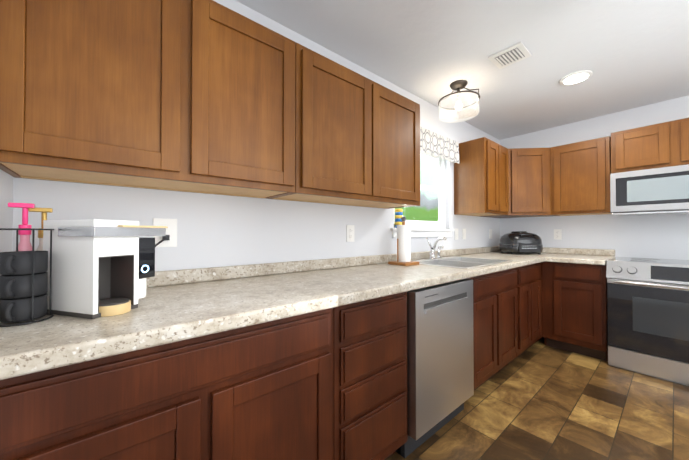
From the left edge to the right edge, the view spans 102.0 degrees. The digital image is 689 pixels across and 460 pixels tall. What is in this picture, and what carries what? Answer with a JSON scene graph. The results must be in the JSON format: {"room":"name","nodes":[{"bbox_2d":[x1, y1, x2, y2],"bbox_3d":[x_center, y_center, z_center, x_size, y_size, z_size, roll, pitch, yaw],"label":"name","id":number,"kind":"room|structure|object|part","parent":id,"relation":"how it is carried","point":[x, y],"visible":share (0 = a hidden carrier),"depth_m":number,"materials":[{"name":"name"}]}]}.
{"room":"kitchen","nodes":[
{"label":"kitchen","id":0,"kind":"room"},
{"bbox_2d":[0,169,12,274],"bbox_3d":[-0.013,-0.046,-0.465,0.120,2.315,3.600,1,-1,-40],"label":"wall","id":1,"kind":"structure","parent":0,"point":[6,211],"depth_m":0.89,"materials":[{"name":"grey paint"}]},
{"bbox_2d":[12,0,499,271],"bbox_3d":[0.400,-0.017,2.317,4.340,2.315,0.120,1,-1,-40],"label":"wall","id":2,"kind":"structure","parent":0,"point":[214,230],"depth_m":1.50,"materials":[{"name":"grey paint"}]},
{"bbox_2d":[0,0,295,198],"bbox_3d":[-0.671,-0.532,1.125,0.914,0.711,0.324,1,-1,-40],"label":"upper cabinet","id":3,"kind":"object","parent":2,"relation":"attached to","point":[195,96],"visible":1,"depth_m":0.94,"materials":[{"name":"brown wood"}]},
{"bbox_2d":[153,218,176,246],"bbox_3d":[-0.788,0.013,1.229,0.090,0.125,0.008,1,-1,-40],"label":"electrical outlet","id":4,"kind":"object","parent":2,"relation":"attached to","point":[171,229],"visible":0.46,"depth_m":1.24,"materials":[{"name":"white plastic"}]},
{"bbox_2d":[268,42,419,208],"bbox_3d":[0.058,-0.526,1.740,0.990,0.711,0.324,1,-1,-40],"label":"upper cabinet","id":5,"kind":"object","parent":2,"relation":"attached to","point":[357,139],"visible":0.92,"depth_m":1.53,"materials":[{"name":"brown wood"}]},
{"bbox_2d":[346,225,354,241],"bbox_3d":[0.042,0.024,1.930,0.070,0.114,0.008,1,-1,-40],"label":"electrical outlet","id":6,"kind":"object","parent":2,"relation":"attached to","point":[349,233],"visible":1,"depth_m":1.92,"materials":[{"name":"white plastic"}]},
{"bbox_2d":[390,150,454,237],"bbox_3d":[0.699,-0.362,2.540,0.940,0.850,0.130,1,-1,-40],"label":"window","id":7,"kind":"structure","parent":2,"relation":"in","point":[426,228],"depth_m":2.69,"materials":[{"name":"white plastic"}]},
{"bbox_2d":[395,209,402,227],"bbox_3d":[0.444,-0.093,2.281,0.060,0.156,0.060,1,-1,-40],"label":"striped cup","id":8,"kind":"object","parent":7,"relation":"on","point":[398,215],"visible":0.81,"depth_m":2.26,"materials":[{"name":"blue"}]},
{"bbox_2d":[420,126,459,163],"bbox_3d":[0.753,-0.760,2.481,0.960,0.226,0.084,1,-1,-40],"label":"valance","id":9,"kind":"object","parent":2,"relation":"attached to","point":[433,144],"visible":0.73,"depth_m":2.52,"materials":[{"name":"fabric"}]},
{"bbox_2d":[454,228,457,239],"bbox_3d":[1.150,0.042,2.863,0.070,0.114,0.010,1,-1,-40],"label":"light switch","id":10,"kind":"object","parent":2,"relation":"attached to","point":[456,234],"visible":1,"depth_m":2.85,"materials":[{"name":"white plastic"}]},
{"bbox_2d":[462,229,465,238],"bbox_3d":[1.274,0.043,2.967,0.070,0.114,0.010,1,-1,-40],"label":"light switch","id":11,"kind":"object","parent":2,"relation":"attached to","point":[463,233],"visible":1,"depth_m":2.96,"materials":[{"name":"white plastic"}]},
{"bbox_2d":[454,137,508,215],"bbox_3d":[1.431,-0.513,2.899,0.559,0.711,0.324,1,-1,-40],"label":"upper cabinet","id":12,"kind":"object","parent":2,"relation":"attached to","point":[481,178],"visible":0.98,"depth_m":2.73,"materials":[{"name":"brown wood"}]},
{"bbox_2d":[489,229,491,238],"bbox_3d":[1.780,0.047,3.395,0.070,0.114,0.010,1,-1,-40],"label":"light switch","id":13,"kind":"object","parent":2,"relation":"attached to","point":[490,233],"visible":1,"depth_m":3.38,"materials":[{"name":"white plastic"}]},
{"bbox_2d":[479,148,554,217],"bbox_3d":[1.969,-0.511,3.167,0.608,0.711,0.608,1,-1,-40],"label":"upper cabinet","id":14,"kind":"object","parent":2,"relation":"attached to","point":[529,184],"visible":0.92,"depth_m":2.94,"materials":[{"name":"brown wood"}]},
{"bbox_2d":[236,0,688,139],"bbox_3d":[1.600,-1.239,0.908,4.340,0.100,3.840,1,-1,-40],"label":"ceiling","id":15,"kind":"structure","parent":0,"point":[631,54],"depth_m":1.81,"materials":[{"name":"white paint"}]},
{"bbox_2d":[438,80,479,122],"bbox_3d":[0.919,-1.046,2.248,0.316,0.257,0.316,1,-1,-40],"label":"pendant light","id":16,"kind":"object","parent":15,"relation":"hanging from","point":[458,86],"visible":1,"depth_m":2.23,"materials":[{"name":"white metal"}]},
{"bbox_2d":[488,41,531,68],"bbox_3d":[1.115,-1.170,1.885,0.200,0.016,0.200,1,-1,-40],"label":"ceiling vent","id":17,"kind":"object","parent":15,"relation":"in","point":[512,54],"visible":1,"depth_m":1.87,"materials":[{"name":"white plastic"}]},
{"bbox_2d":[559,70,592,84],"bbox_3d":[1.780,-1.169,2.151,0.200,0.013,0.200,1,-1,-40],"label":"recessed light","id":18,"kind":"object","parent":15,"relation":"in","point":[576,77],"visible":0.98,"depth_m":2.13,"materials":[{"name":"white plastic"}]},
{"bbox_2d":[387,337,688,459],"bbox_3d":[1.600,1.176,0.883,4.340,0.100,3.840,1,-1,-40],"label":"floor","id":19,"kind":"structure","parent":0,"point":[539,400],"depth_m":1.70,"materials":[{"name":"stone"}]},
{"bbox_2d":[0,307,333,459],"bbox_3d":[-0.577,0.707,0.999,0.912,0.840,0.619,1,-1,-40],"label":"base cabinet","id":20,"kind":"object","parent":19,"relation":"on","point":[263,391],"visible":0.81,"depth_m":0.74,"materials":[{"name":"brown wood"}]},
{"bbox_2d":[334,292,406,459],"bbox_3d":[-0.053,0.712,1.441,0.455,0.840,0.619,1,-1,-40],"label":"base cabinet","id":21,"kind":"object","parent":19,"relation":"on","point":[370,379],"visible":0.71,"depth_m":1.18,"materials":[{"name":"brown wood"}]},
{"bbox_2d":[395,279,473,457],"bbox_3d":[0.373,0.718,1.763,0.600,0.834,0.632,1,-1,-40],"label":"dishwasher","id":22,"kind":"object","parent":19,"relation":"on","point":[440,370],"visible":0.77,"depth_m":1.47,"materials":[{"name":"silver metal"}]},
{"bbox_2d":[466,268,517,390],"bbox_3d":[0.908,0.720,2.252,0.836,0.840,0.619,1,-1,-40],"label":"base cabinet","id":23,"kind":"object","parent":19,"relation":"on","point":[495,320],"visible":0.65,"depth_m":1.98,"materials":[{"name":"brown wood"}]},
{"bbox_2d":[507,262,541,364],"bbox_3d":[1.452,0.725,2.711,0.583,0.840,0.620,1,-1,-40],"label":"base cabinet","id":24,"kind":"object","parent":19,"relation":"on","point":[529,284],"visible":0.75,"depth_m":2.39,"materials":[{"name":"brown wood"}]},
{"bbox_2d":[0,237,614,379],"bbox_3d":[0.784,0.239,1.860,4.096,0.371,1.065,1,-1,-40],"label":"countertop","id":25,"kind":"structure","parent":24,"relation":"on","point":[178,305],"depth_m":1.04,"materials":[{"name":"stone"}]},
{"bbox_2d":[8,203,34,250],"bbox_3d":[-0.951,0.080,0.822,0.051,0.318,0.038,1,-1,-40],"label":"pump bottle","id":26,"kind":"object","parent":25,"relation":"on","point":[24,244],"visible":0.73,"depth_m":0.82,"materials":[{"name":"pink plastic"}]},
{"bbox_2d":[0,228,54,326],"bbox_3d":[-0.842,0.117,0.735,0.109,0.242,0.113,1,-1,-40],"label":"mug rack","id":27,"kind":"object","parent":25,"relation":"on","point":[23,285],"visible":1,"depth_m":0.71,"materials":[{"name":"black metal"}]},
{"bbox_2d":[28,207,52,250],"bbox_3d":[-0.938,0.086,0.862,0.051,0.308,0.038,1,-1,-40],"label":"pump bottle","id":28,"kind":"object","parent":25,"relation":"on","point":[44,211],"visible":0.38,"depth_m":0.86,"materials":[{"name":"beige"}]},
{"bbox_2d":[43,219,169,318],"bbox_3d":[-0.762,0.107,0.946,0.347,0.267,0.456,1,-1,-40],"label":"coffee machine","id":29,"kind":"object","parent":25,"relation":"on","point":[103,268],"visible":0.98,"depth_m":0.79,"materials":[{"name":"white plastic"}]},
{"bbox_3d":[-0.799,0.058,1.103,0.202,0.076,0.169,1,-1,-40],"label":"cord","id":30,"kind":"part","parent":29,"relation":"part of","materials":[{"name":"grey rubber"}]},
{"bbox_2d":[388,216,418,265],"bbox_3d":[0.435,0.075,2.051,0.160,0.355,0.160,1,-1,-40],"label":"paper towel holder","id":31,"kind":"object","parent":25,"relation":"on","point":[403,244],"visible":1,"depth_m":2.01,"materials":[{"name":"white paper"}]},
{"bbox_2d":[421,237,445,259],"bbox_3d":[0.788,0.155,2.367,0.240,0.193,0.156,1,-1,-40],"label":"faucet","id":32,"kind":"object","parent":25,"relation":"on","point":[432,251],"depth_m":2.39,"materials":[{"name":"silver metal"}]},
{"bbox_2d":[411,256,513,268],"bbox_3d":[0.913,0.339,2.248,0.800,0.178,0.550,1,-1,-40],"label":"sink","id":33,"kind":"object","parent":25,"relation":"in","point":[438,261],"depth_m":2.30,"materials":[{"name":"silver metal"}]},
{"bbox_2d":[499,231,542,253],"bbox_3d":[1.966,0.140,3.126,0.421,0.248,0.421,1,-1,-40],"label":"grill","id":34,"kind":"object","parent":25,"relation":"on","point":[512,242],"visible":1,"depth_m":2.98,"materials":[{"name":"black"}]},
{"bbox_2d":[542,261,607,360],"bbox_3d":[2.306,0.726,2.747,0.619,0.840,0.465,1,-1,-40],"label":"base cabinet","id":35,"kind":"object","parent":19,"relation":"on","point":[574,310],"visible":0.73,"depth_m":2.53,"materials":[{"name":"brown wood"}]},
{"bbox_2d":[606,257,688,385],"bbox_3d":[2.664,0.698,2.235,0.712,0.884,0.762,1,-1,-40],"label":"range","id":36,"kind":"object","parent":19,"relation":"on","point":[648,313],"visible":1,"depth_m":2.15,"materials":[{"name":"silver metal"}]},
{"bbox_2d":[500,95,688,259],"bbox_3d":[3.212,-0.017,2.256,0.120,2.315,3.600,1,-1,-40],"label":"wall","id":37,"kind":"structure","parent":0,"point":[657,236],"depth_m":2.79,"materials":[{"name":"grey paint"}]},
{"bbox_2d":[554,229,561,239],"bbox_3d":[2.389,0.050,3.131,0.008,0.114,0.070,1,-1,-40],"label":"electrical outlet","id":38,"kind":"object","parent":37,"relation":"attached to","point":[557,234],"visible":1,"depth_m":3.12,"materials":[{"name":"white plastic"}]},
{"bbox_2d":[550,136,610,215],"bbox_3d":[2.421,-0.514,2.852,0.324,0.711,0.456,1,-1,-40],"label":"upper cabinet","id":39,"kind":"object","parent":37,"relation":"attached to","point":[580,172],"visible":0.94,"depth_m":2.73,"materials":[{"name":"brown wood"}]},
{"bbox_2d":[611,118,688,172],"bbox_3d":[2.812,-0.707,2.375,0.344,0.374,0.762,1,-1,-40],"label":"upper cabinet","id":40,"kind":"object","parent":37,"relation":"attached to","point":[664,144],"visible":0.83,"depth_m":2.37,"materials":[{"name":"brown wood"}]},
{"bbox_2d":[610,164,688,215],"bbox_3d":[2.788,-0.324,2.351,0.402,0.374,0.758,1,-1,-40],"label":"microwave","id":41,"kind":"object","parent":40,"relation":"attached to","point":[660,191],"visible":1,"depth_m":2.33,"materials":[{"name":"silver metal"}]},
{"label":"outside","id":42,"kind":"structure","parent":0,"visible":0},
{"bbox_2d":[395,155,437,220],"bbox_3d":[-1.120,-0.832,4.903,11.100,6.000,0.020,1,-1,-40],"label":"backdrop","id":43,"kind":"structure","parent":42,"point":[431,196],"depth_m":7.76,"materials":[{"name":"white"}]}
]}

